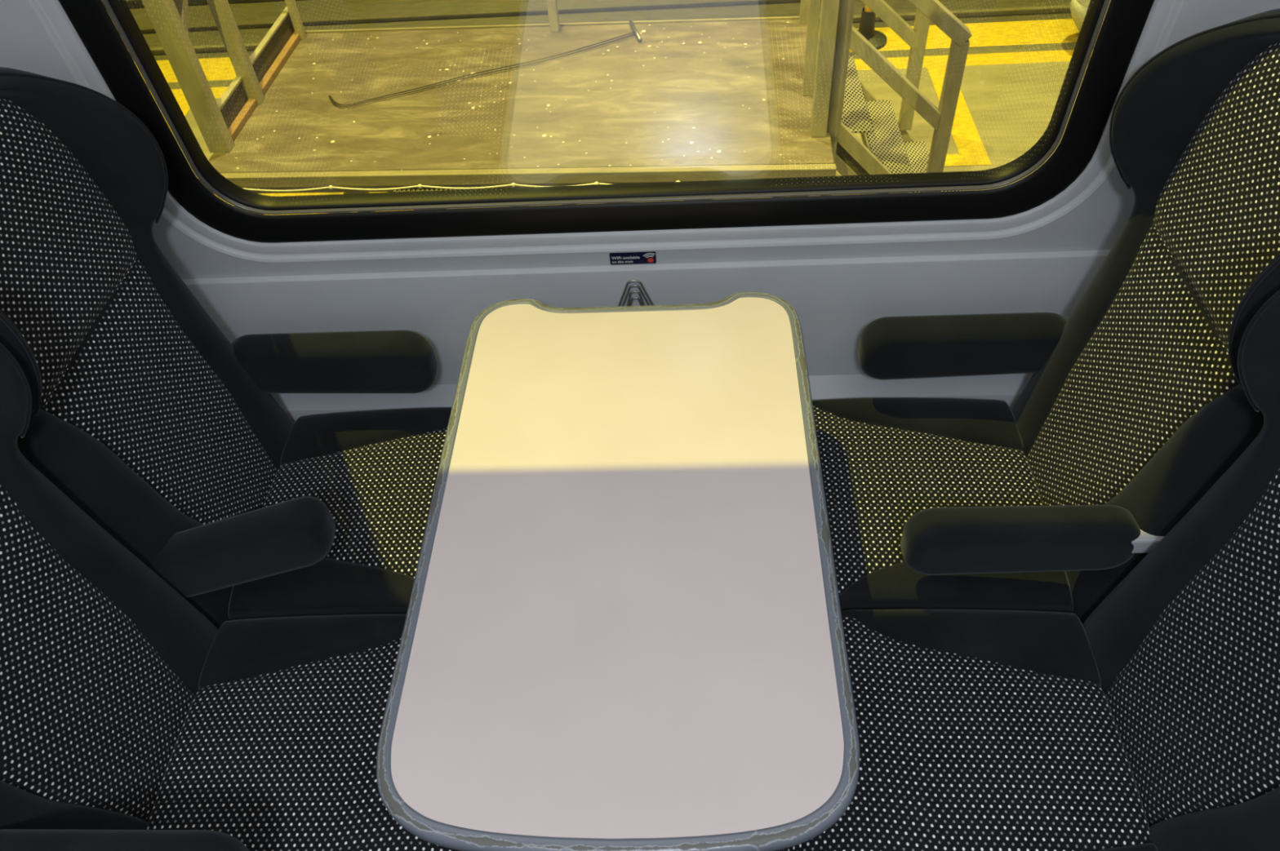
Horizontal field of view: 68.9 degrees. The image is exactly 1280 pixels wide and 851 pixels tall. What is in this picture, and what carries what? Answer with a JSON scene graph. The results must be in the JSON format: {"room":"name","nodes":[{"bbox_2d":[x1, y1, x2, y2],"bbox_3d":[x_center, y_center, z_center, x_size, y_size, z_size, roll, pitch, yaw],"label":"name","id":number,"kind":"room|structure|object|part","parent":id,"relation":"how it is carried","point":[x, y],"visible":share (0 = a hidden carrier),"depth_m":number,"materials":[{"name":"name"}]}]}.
{"room":"train carriage","nodes":[
{"label":"train carriage","id":0,"kind":"room"},
{"bbox_2d":[0,0,1279,424],"bbox_3d":[-0.033,-0.534,1.157,4.000,2.323,0.178,-1,48,3],"label":"wall","id":1,"kind":"structure","parent":0,"point":[838,279],"depth_m":1.53,"materials":[{"name":"grey plastic"}]},
{"bbox_2d":[58,0,1154,243],"bbox_3d":[-0.071,-0.762,0.921,1.393,1.447,0.157,-1,48,3],"label":"window","id":2,"kind":"structure","parent":1,"relation":"in","point":[1124,21],"depth_m":1.44,"materials":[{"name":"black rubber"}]},
{"bbox_2d":[376,292,859,850],"bbox_3d":[-0.005,0.247,1.350,0.501,0.475,0.866,-1,48,3],"label":"folding table","id":3,"kind":"object","parent":1,"relation":"attached to","point":[623,631],"visible":1,"depth_m":1.07,"materials":[{"name":"white plastic"}]},
{"bbox_2d":[608,251,656,265],"bbox_3d":[-0.011,-0.272,1.514,0.075,0.025,0.003,-1,48,3],"label":"sticker","id":4,"kind":"object","parent":1,"relation":"attached to","point":[627,258],"visible":1,"depth_m":1.51,"materials":[{"name":"blue"}]},
{"bbox_2d":[617,280,653,306],"bbox_3d":[-0.007,-0.201,1.575,0.112,0.116,0.004,-1,48,3],"label":"bracket","id":5,"kind":"object","parent":1,"relation":"attached to","point":[641,301],"depth_m":1.56,"materials":[{"name":"silver metal"}]},
{"bbox_3d":[0.007,1.205,1.201,4.000,0.080,2.640,-1,48,3],"label":"floor","id":6,"kind":"structure","parent":0,"visible":0},
{"bbox_2d":[0,66,451,629],"bbox_3d":[-0.583,0.044,1.475,0.789,1.141,0.439,-1,48,3],"label":"seat","id":7,"kind":"object","parent":6,"relation":"on","point":[169,433],"visible":0.71,"depth_m":1.34,"materials":[{"name":"black fabric"}]},
{"bbox_3d":[-0.793,-0.228,1.172,0.094,0.280,0.366,-1,48,3],"label":"head panel","id":8,"kind":"part","parent":7,"relation":"part of","materials":[{"name":"black fabric"}]},
{"bbox_3d":[-0.810,-0.059,1.359,0.354,0.798,0.420,-1,48,3],"label":"backrest","id":9,"kind":"part","parent":7,"relation":"part of","materials":[{"name":"black fabric"}]},
{"bbox_3d":[-0.686,0.035,1.459,0.095,0.509,0.319,-1,48,3],"label":"panel","id":10,"kind":"part","parent":7,"relation":"part of","materials":[{"name":"black fabric"}]},
{"bbox_3d":[-0.581,0.180,1.341,0.314,0.204,0.058,-1,48,3],"label":"armrest","id":11,"kind":"part","parent":7,"relation":"part of","materials":[{"name":"black leather"}]},
{"bbox_3d":[-0.524,-0.105,1.591,0.350,0.116,0.060,-1,48,3],"label":"armrest","id":12,"kind":"part","parent":7,"relation":"part of","materials":[{"name":"black plastic"}]},
{"bbox_2d":[227,407,451,620],"bbox_3d":[-0.404,0.187,1.616,0.454,0.231,0.410,-1,48,3],"label":"seat cushion","id":13,"kind":"object","parent":7,"relation":"on","point":[375,472],"depth_m":1.54,"materials":[{"name":"black fabric"}]},
{"bbox_3d":[-0.407,0.152,1.578,0.454,0.117,0.398,-1,48,3],"label":"cushion panel","id":14,"kind":"part","parent":7,"relation":"part of","materials":[{"name":"black fabric"}]},
{"bbox_2d":[0,342,460,850],"bbox_3d":[-0.594,0.371,1.179,0.789,1.141,0.443,-1,48,3],"label":"seat","id":15,"kind":"object","parent":6,"relation":"on","point":[130,721],"visible":0.73,"depth_m":1.21,"materials":[{"name":"black fabric"}]},
{"bbox_3d":[-0.696,0.349,1.175,0.095,0.509,0.319,-1,48,3],"label":"panel","id":16,"kind":"part","parent":15,"relation":"part of","materials":[{"name":"black fabric"}]},
{"bbox_3d":[-0.820,0.254,1.075,0.354,0.798,0.420,-1,48,3],"label":"backrest","id":17,"kind":"part","parent":15,"relation":"part of","materials":[{"name":"black fabric"}]},
{"bbox_3d":[-0.572,0.475,1.005,0.300,0.099,0.056,-1,48,3],"label":"armrest","id":18,"kind":"part","parent":15,"relation":"part of","materials":[{"name":"black leather"}]},
{"bbox_3d":[-0.417,0.467,1.293,0.454,0.117,0.401,-1,48,3],"label":"cushion panel","id":19,"kind":"part","parent":15,"relation":"part of","materials":[{"name":"black fabric"}]},
{"bbox_2d":[774,289,1279,850],"bbox_3d":[0.565,0.338,1.118,0.789,1.141,0.420,-1,48,3],"label":"seat","id":20,"kind":"object","parent":6,"relation":"on","point":[1151,722],"visible":0.8,"depth_m":1.15,"materials":[{"name":"black fabric"}]},
{"bbox_3d":[0.407,0.450,1.244,0.454,0.117,0.401,-1,48,3],"label":"cushion panel","id":21,"kind":"part","parent":20,"relation":"part of","materials":[{"name":"black fabric"}]},
{"bbox_2d":[774,609,1157,850],"bbox_3d":[0.410,0.483,1.283,0.454,0.231,0.410,-1,48,3],"label":"seat cushion","id":22,"kind":"object","parent":20,"relation":"on","point":[979,730],"depth_m":1.21,"materials":[{"name":"black fabric"}]},
{"bbox_3d":[0.772,0.220,0.981,0.354,0.798,0.420,-1,48,3],"label":"backrest","id":23,"kind":"part","parent":20,"relation":"part of","materials":[{"name":"black fabric"}]},
{"bbox_3d":[0.665,0.320,1.094,0.095,0.509,0.319,-1,48,3],"label":"panel","id":24,"kind":"part","parent":20,"relation":"part of","materials":[{"name":"black fabric"}]},
{"bbox_2d":[812,8,1279,624],"bbox_3d":[0.576,0.020,1.406,0.789,1.141,0.439,-1,48,3],"label":"seat","id":25,"kind":"object","parent":6,"relation":"on","point":[1135,404],"visible":0.83,"depth_m":1.28,"materials":[{"name":"black fabric"}]},
{"bbox_3d":[0.417,0.135,1.529,0.454,0.117,0.398,-1,48,3],"label":"cushion panel","id":26,"kind":"part","parent":25,"relation":"part of","materials":[{"name":"black fabric"}]},
{"bbox_2d":[812,397,1073,613],"bbox_3d":[0.420,0.169,1.567,0.454,0.231,0.410,-1,48,3],"label":"seat cushion","id":27,"kind":"object","parent":25,"relation":"on","point":[885,461],"depth_m":1.49,"materials":[{"name":"black fabric"}]},
{"bbox_3d":[0.530,-0.129,1.526,0.338,0.110,0.060,-1,48,3],"label":"armrest","id":28,"kind":"part","parent":25,"relation":"part of","materials":[{"name":"black plastic"}]},
{"bbox_3d":[0.517,0.157,1.276,0.310,0.108,0.058,-1,48,3],"label":"armrest","id":29,"kind":"part","parent":25,"relation":"part of","materials":[{"name":"black leather"}]},
{"bbox_3d":[0.675,0.006,1.378,0.095,0.509,0.319,-1,48,3],"label":"panel","id":30,"kind":"part","parent":25,"relation":"part of","materials":[{"name":"black fabric"}]},
{"bbox_3d":[0.782,-0.093,1.264,0.354,0.798,0.420,-1,48,3],"label":"backrest","id":31,"kind":"part","parent":25,"relation":"part of","materials":[{"name":"black fabric"}]},
{"bbox_3d":[0.737,-0.260,1.081,0.094,0.280,0.366,-1,48,3],"label":"head panel","id":32,"kind":"part","parent":25,"relation":"part of","materials":[{"name":"black fabric"}]},
{"label":"outside","id":33,"kind":"structure","parent":0,"visible":0},
{"bbox_2d":[106,0,1093,215],"bbox_3d":[0.208,-2.369,5.862,14.000,0.002,8.800,-1,48,3],"label":"ground","id":34,"kind":"structure","parent":33,"point":[1016,66],"depth_m":5.71,"materials":[{"name":"concrete"}]},
{"bbox_2d":[102,0,284,8],"bbox_3d":[0.231,-3.145,6.524,13.500,0.060,0.050,-1,48,3],"label":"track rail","id":35,"kind":"object","parent":34,"relation":"on","point":[131,3],"visible":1,"depth_m":6.72,"materials":[{"name":"metal"}]},
{"bbox_2d":[115,0,800,33],"bbox_3d":[0.222,-2.838,6.267,13.500,0.030,0.100,-1,48,3],"label":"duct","id":36,"kind":"object","parent":34,"relation":"on","point":[628,5],"visible":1,"depth_m":6.32,"materials":[{"name":"metal"}]},
{"bbox_2d":[141,0,855,214],"bbox_3d":[-0.402,-1.276,3.431,2.210,2.200,1.100,0,48,5],"label":"work platform","id":37,"kind":"object","parent":34,"relation":"on","point":[702,100],"visible":0.65,"depth_m":3.35,"materials":[{"name":"metal"}]},
{"bbox_3d":[-1.519,-1.371,2.894,0.075,1.150,0.050,1,48,5],"label":"guard post","id":38,"kind":"part","parent":37,"relation":"part of","materials":[{"name":"metal"}]},
{"bbox_3d":[-1.488,-1.615,3.114,0.050,1.150,0.050,1,48,5],"label":"guard post","id":39,"kind":"part","parent":37,"relation":"part of","materials":[{"name":"metal"}]},
{"bbox_3d":[-1.440,-2.001,3.460,0.030,1.150,0.030,1,48,5],"label":"guard post","id":40,"kind":"part","parent":37,"relation":"part of","materials":[{"name":"metal"}]},
{"bbox_2d":[242,180,679,191],"bbox_3d":[-0.378,-0.801,3.116,2.028,0.024,0.016,0,48,5],"label":"cord","id":41,"kind":"object","parent":37,"relation":"attached to","point":[513,184],"visible":0.53,"depth_m":3.15,"materials":[{"name":"beige plastic"}]},
{"bbox_2d":[328,19,642,107],"bbox_3d":[-0.572,-1.388,3.597,1.241,0.016,0.169,-19,49,-12],"label":"wire hook","id":42,"kind":"object","parent":37,"relation":"on","point":[635,31],"visible":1,"depth_m":3.58,"materials":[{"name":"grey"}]},
{"bbox_3d":[-0.018,-1.578,3.726,0.016,0.016,0.168,-12,48,-6],"label":"handle","id":43,"kind":"part","parent":42,"relation":"part of","materials":[{"name":"silver metal"}]},
{"bbox_3d":[-0.443,-0.830,3.148,2.170,0.074,0.044,1,48,5],"label":"edge trim","id":44,"kind":"part","parent":37,"relation":"part of","materials":[{"name":"metal"}]},
{"bbox_3d":[-0.378,-1.995,3.371,0.036,1.150,0.036,0,48,5],"label":"guard post","id":45,"kind":"part","parent":37,"relation":"part of","materials":[{"name":"metal"}]},
{"bbox_3d":[0.639,-1.880,3.424,0.050,0.850,0.050,0,48,5],"label":"guard post","id":46,"kind":"part","parent":37,"relation":"part of","materials":[{"name":"metal"}]},
{"bbox_3d":[0.568,-1.579,2.919,0.035,1.150,0.045,0,48,5],"label":"guard post","id":47,"kind":"part","parent":37,"relation":"part of","materials":[{"name":"metal"}]},
{"bbox_3d":[0.570,-1.375,2.734,0.050,1.150,0.050,0,48,5],"label":"guard post","id":48,"kind":"part","parent":37,"relation":"part of","materials":[{"name":"metal"}]},
{"bbox_2d":[127,4,1071,56],"bbox_3d":[0.213,-2.573,6.024,13.500,0.035,0.040,-1,48,3],"label":"pipe","id":49,"kind":"object","parent":34,"relation":"on","point":[1049,9],"visible":0.02,"depth_m":5.90,"materials":[{"name":"metal"}]},
{"bbox_2d":[856,4,886,49],"bbox_3d":[1.369,-2.681,5.446,0.260,0.900,0.260,-1,48,3],"label":"marker post","id":50,"kind":"object","parent":34,"relation":"on","point":[877,39],"visible":0.64,"depth_m":5.69,"materials":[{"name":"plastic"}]},
{"bbox_3d":[1.364,-2.741,5.379,0.056,0.720,0.056,-1,48,3],"label":"post","id":51,"kind":"part","parent":50,"relation":"part of","materials":[{"name":"orange plastic"}]},
{"bbox_2d":[819,0,972,194],"bbox_3d":[1.068,-1.327,3.747,0.836,1.629,0.705,-1,48,3],"label":"stairs","id":52,"kind":"structure","parent":34,"relation":"on","point":[886,147],"depth_m":3.60,"materials":[{"name":"metal"}]},
{"bbox_3d":[1.068,-0.863,3.783,0.766,0.816,0.008,-1,48,3],"label":"stringer plate","id":53,"kind":"part","parent":52,"relation":"part of","materials":[{"name":"metal"}]},
{"bbox_3d":[0.883,-1.267,3.335,0.512,0.485,0.045,-1,48,3],"label":"rail","id":54,"kind":"part","parent":52,"relation":"part of","materials":[{"name":"metal"}]},
{"bbox_3d":[0.908,-1.749,3.771,0.532,0.485,0.045,-1,48,3],"label":"rail","id":55,"kind":"part","parent":52,"relation":"part of","materials":[{"name":"metal"}]},
{"bbox_3d":[1.173,-1.585,3.943,0.052,0.715,0.052,-1,48,3],"label":"handrail post","id":56,"kind":"part","parent":52,"relation":"part of","materials":[{"name":"metal"}]},
{"bbox_3d":[0.870,-1.479,3.102,0.523,0.448,0.055,-1,48,3],"label":"handrail","id":57,"kind":"part","parent":52,"relation":"part of","materials":[{"name":"metal"}]},
{"bbox_3d":[1.151,-0.942,3.685,0.052,1.195,0.052,-1,48,3],"label":"handrail post","id":58,"kind":"part","parent":52,"relation":"part of","materials":[{"name":"metal"}]},
{"bbox_2d":[1069,0,1111,47],"bbox_3d":[2.716,-2.462,5.445,0.380,0.450,0.380,-1,48,3],"label":"bollard","id":59,"kind":"object","parent":34,"relation":"on","point":[1078,8],"visible":0.23,"depth_m":5.42,"materials":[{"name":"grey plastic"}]}
]}

